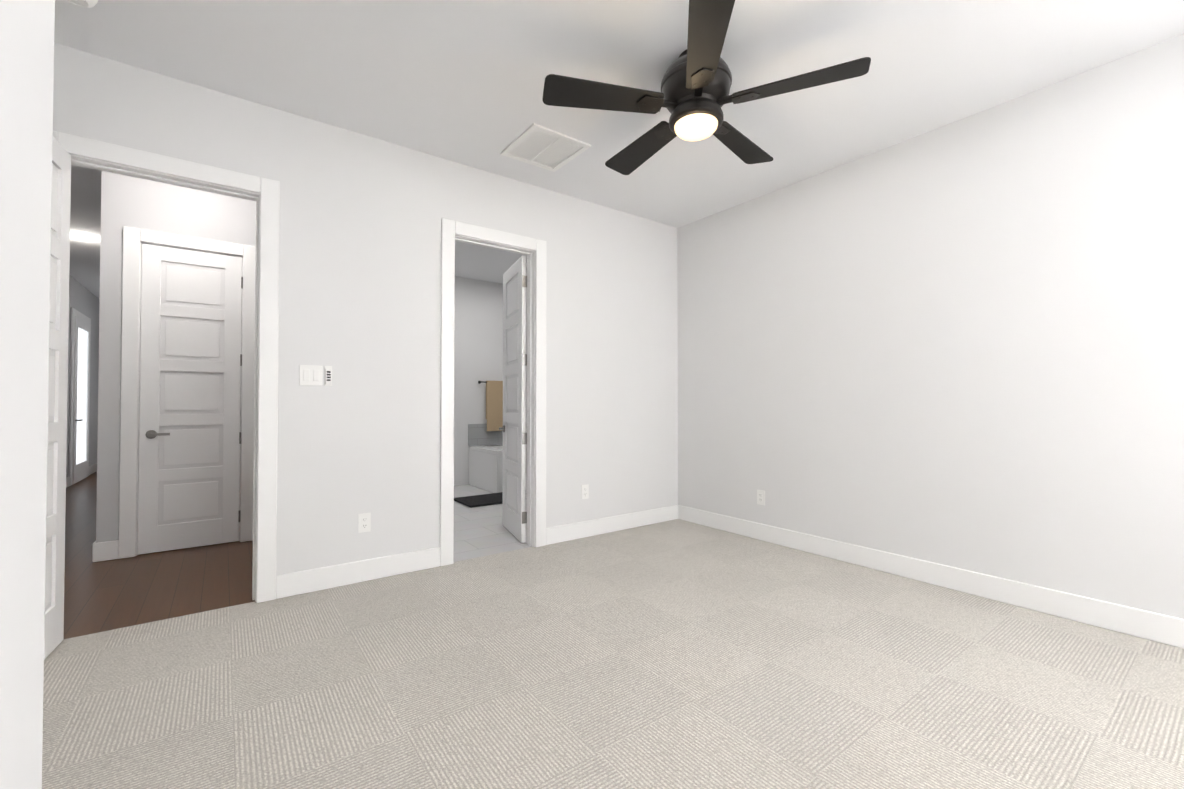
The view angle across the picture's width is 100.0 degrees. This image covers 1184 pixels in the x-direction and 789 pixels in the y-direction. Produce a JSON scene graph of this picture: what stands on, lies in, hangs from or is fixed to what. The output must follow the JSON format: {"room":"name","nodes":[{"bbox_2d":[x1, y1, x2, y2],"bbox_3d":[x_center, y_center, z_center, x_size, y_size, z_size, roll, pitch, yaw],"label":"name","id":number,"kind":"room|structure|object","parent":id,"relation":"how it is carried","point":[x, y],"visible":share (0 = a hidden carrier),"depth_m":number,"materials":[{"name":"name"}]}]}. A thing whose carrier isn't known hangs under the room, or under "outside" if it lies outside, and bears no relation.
{"room":"empty bedroom","nodes":[
{"label":"empty bedroom","id":0,"kind":"room"},
{"bbox_2d":[0,0,54,788],"bbox_3d":[-0.006,-0.290,-0.817,0.782,2.740,2.366,1,-1,-37],"label":"wall","id":1,"kind":"structure","parent":0,"point":[26,74],"depth_m":0.32,"materials":[{"name":"paint"}]},
{"bbox_2d":[66,274,99,476],"bbox_3d":[-5.745,-0.202,4.945,0.120,2.740,8.220,1,-1,-37],"label":"wall","id":2,"kind":"structure","parent":0,"point":[84,300],"depth_m":7.47,"materials":[{"name":"paint"}]},
{"bbox_2d":[66,476,68,487],"bbox_3d":[-5.051,1.090,4.102,0.015,0.130,5.830,1,-1,-37],"label":"baseboard","id":3,"kind":"structure","parent":2,"relation":"attached to","point":[67,478],"depth_m":6.37,"materials":[{"name":"paint"}]},
{"bbox_2d":[68,308,90,485],"bbox_3d":[-7.084,0.035,6.924,0.085,2.325,1.080,1,-1,-37],"label":"glazed door","id":4,"kind":"structure","parent":2,"relation":"in","point":[79,406],"depth_m":6.81,"materials":[{"name":"paint"}]},
{"bbox_2d":[89,463,96,474],"bbox_3d":[-7.752,1.145,7.750,0.020,0.130,1.050,1,-1,-37],"label":"baseboard","id":5,"kind":"structure","parent":2,"relation":"attached to","point":[93,468],"depth_m":7.59,"materials":[{"name":"paint"}]},
{"bbox_2d":[96,171,255,542],"bbox_3d":[-4.671,-0.177,6.593,1.730,2.740,6.610,1,-1,-37],"label":"wall across the hall","id":6,"kind":"structure","parent":0,"point":[133,202],"depth_m":3.49,"materials":[{"name":"paint"}]},
{"bbox_2d":[118,226,255,558],"bbox_3d":[-3.027,-0.015,3.770,0.783,2.330,0.156,1,-1,-37],"label":"door frame","id":7,"kind":"structure","parent":6,"relation":"attached to","point":[134,239],"depth_m":3.54,"materials":[{"name":"paint"}]},
{"bbox_2d":[138,243,242,554],"bbox_3d":[-2.999,0.030,3.738,0.597,2.223,0.127,1,-1,-37],"label":"closet door","id":8,"kind":"structure","parent":6,"relation":"attached to","point":[189,419],"depth_m":3.71,"materials":[{"name":"paint"}]},
{"bbox_2d":[64,471,532,638],"bbox_3d":[-3.393,1.224,6.679,5.990,0.059,8.200,1,-1,-37],"label":"floor","id":9,"kind":"structure","parent":0,"point":[102,596],"depth_m":3.21,"materials":[{"name":"brown wood"}]},
{"bbox_2d":[92,540,114,561],"bbox_3d":[-5.369,1.119,6.047,0.020,0.130,6.625,1,-1,-37],"label":"baseboard","id":10,"kind":"structure","parent":9,"relation":"on","point":[104,551],"depth_m":3.40,"materials":[{"name":"paint"}]},
{"bbox_2d":[454,492,502,507],"bbox_3d":[-0.995,1.167,5.643,1.030,0.022,0.520,1,-1,-37],"label":"bath mat","id":11,"kind":"object","parent":9,"relation":"on","point":[482,500],"visible":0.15,"depth_m":5.45,"materials":[{"name":"black fabric"}]},
{"bbox_2d":[468,424,502,492],"bbox_3d":[-0.776,0.794,6.680,1.510,0.800,0.880,1,-1,-37],"label":"bathtub","id":12,"kind":"object","parent":9,"relation":"on","point":[485,466],"visible":0.19,"depth_m":6.34,"materials":[{"name":"white plastic"}]},
{"bbox_2d":[53,43,677,574],"bbox_3d":[-0.634,-0.222,3.691,5.140,2.740,0.120,1,-1,-37],"label":"wall","id":13,"kind":"structure","parent":0,"point":[359,269],"depth_m":3.14,"materials":[{"name":"paint"}]},
{"bbox_2d":[44,136,70,659],"bbox_3d":[-2.249,0.003,1.945,0.142,2.223,0.768,1,-1,-37],"label":"hall door","id":14,"kind":"structure","parent":13,"relation":"in","point":[57,410],"depth_m":2.20,"materials":[{"name":"paint"}]},
{"bbox_2d":[53,131,279,602],"bbox_3d":[-2.177,-0.034,2.545,0.954,2.330,0.156,1,-1,-37],"label":"door frame","id":15,"kind":"structure","parent":13,"relation":"attached to","point":[263,193],"depth_m":2.73,"materials":[{"name":"paint"}]},
{"bbox_2d":[299,365,331,385],"bbox_3d":[-1.601,-0.111,2.885,0.166,0.116,0.022,1,-1,-37],"label":"light switch","id":16,"kind":"object","parent":13,"relation":"attached to","point":[311,374],"visible":1,"depth_m":2.88,"materials":[{"name":"white plastic"}]},
{"bbox_2d":[276,547,439,598],"bbox_3d":[-1.382,1.074,3.033,0.924,0.130,0.015,1,-1,-37],"label":"baseboard","id":17,"kind":"structure","parent":13,"relation":"attached to","point":[311,580],"depth_m":2.99,"materials":[{"name":"paint"}]},
{"bbox_2d":[358,513,370,532],"bbox_3d":[-1.389,0.784,3.036,0.070,0.114,0.009,1,-1,-37],"label":"electrical outlet","id":18,"kind":"object","parent":13,"relation":"attached to","point":[364,522],"visible":1,"depth_m":3.04,"materials":[{"name":"white plastic"}]},
{"bbox_2d":[440,218,545,565],"bbox_3d":[-0.724,-0.018,3.622,0.817,2.330,0.156,1,-1,-37],"label":"door frame","id":19,"kind":"structure","parent":13,"relation":"attached to","point":[532,249],"depth_m":3.73,"materials":[{"name":"paint"}]},
{"bbox_2d":[499,256,526,542],"bbox_3d":[-0.636,0.036,4.141,0.206,2.223,0.622,1,-1,-37],"label":"bathroom door","id":20,"kind":"structure","parent":13,"relation":"in","point":[514,511],"depth_m":4.04,"materials":[{"name":"paint"}]},
{"bbox_2d":[581,484,588,498],"bbox_3d":[-0.055,0.789,4.025,0.070,0.114,0.009,1,-1,-37],"label":"electrical outlet","id":21,"kind":"object","parent":13,"relation":"attached to","point":[584,491],"visible":1,"depth_m":4.02,"materials":[{"name":"white plastic"}]},
{"bbox_2d":[546,505,679,544],"bbox_3d":[0.218,1.092,4.216,1.422,0.130,0.020,1,-1,-37],"label":"baseboard","id":22,"kind":"structure","parent":13,"relation":"attached to","point":[567,532],"depth_m":4.16,"materials":[{"name":"paint"}]},
{"bbox_2d":[454,276,502,485],"bbox_3d":[-1.649,-0.176,6.673,3.220,2.740,0.120,1,-1,-37],"label":"wall","id":23,"kind":"structure","parent":0,"point":[478,333],"depth_m":6.63,"materials":[{"name":"paint"}]},
{"bbox_2d":[478,381,502,430],"bbox_3d":[-1.248,0.155,6.832,0.644,0.681,0.091,1,-1,-37],"label":"towel rail","id":24,"kind":"object","parent":23,"relation":"attached to","point":[494,403],"visible":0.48,"depth_m":6.72,"materials":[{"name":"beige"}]},
{"bbox_2d":[42,519,1183,788],"bbox_3d":[0.638,1.143,1.365,4.440,0.060,5.140,1,-1,-37],"label":"floor carpet","id":25,"kind":"object","parent":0,"point":[678,653],"visible":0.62,"depth_m":1.92,"materials":[{"name":"beige carpet"}]},
{"bbox_2d":[54,0,1183,298],"bbox_3d":[-1.863,-1.627,4.657,5.990,0.100,13.340,1,-1,-37],"label":"ceiling","id":26,"kind":"structure","parent":0,"point":[458,80],"depth_m":2.44,"materials":[{"name":"paint"}]},
{"bbox_2d":[71,234,90,238],"bbox_3d":[-5.083,-1.571,4.946,0.137,0.004,0.137,0,-1,8],"label":"recessed light","id":27,"kind":"object","parent":26,"relation":"in","point":[80,236],"visible":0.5,"depth_m":4.91,"materials":[{"name":"white plastic"}]},
{"bbox_2d":[65,0,97,7],"bbox_3d":[-2.071,-1.597,1.988,0.132,0.040,0.132,1,-1,-37],"label":"smoke detector","id":28,"kind":"object","parent":26,"relation":"attached to","point":[86,3],"visible":1,"depth_m":2.01,"materials":[{"name":"white plastic"}]},
{"bbox_2d":[501,123,590,171],"bbox_3d":[-0.305,-1.593,3.234,0.420,0.012,0.440,1,-1,-37],"label":"ceiling vent","id":29,"kind":"object","parent":26,"relation":"in","point":[537,145],"visible":1,"depth_m":3.21,"materials":[{"name":"white plastic"}]},
{"bbox_2d":[542,0,870,174],"bbox_3d":[0.496,-1.424,2.420,1.413,0.374,1.400,1,-1,-37],"label":"fan","id":30,"kind":"object","parent":26,"relation":"hanging from","point":[693,96],"visible":1,"depth_m":2.27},
{"bbox_2d":[677,34,1183,618],"bbox_3d":[2.380,-0.237,2.664,0.120,2.740,5.120,1,-1,-37],"label":"wall","id":31,"kind":"structure","parent":0,"point":[959,344],"depth_m":2.83,"materials":[{"name":"paint"}]},
{"bbox_2d":[757,490,764,504],"bbox_3d":[1.340,0.817,3.943,0.009,0.114,0.070,1,-1,-37],"label":"electrical outlet","id":32,"kind":"object","parent":31,"relation":"attached to","point":[760,497],"visible":1,"depth_m":3.94,"materials":[{"name":"white plastic"}]},
{"bbox_2d":[680,505,1183,648],"bbox_3d":[2.288,1.068,2.650,0.020,0.130,5.000,1,-1,-37],"label":"baseboard","id":33,"kind":"structure","parent":31,"relation":"attached to","point":[1155,627],"depth_m":2.81,"materials":[{"name":"paint"}]}
]}

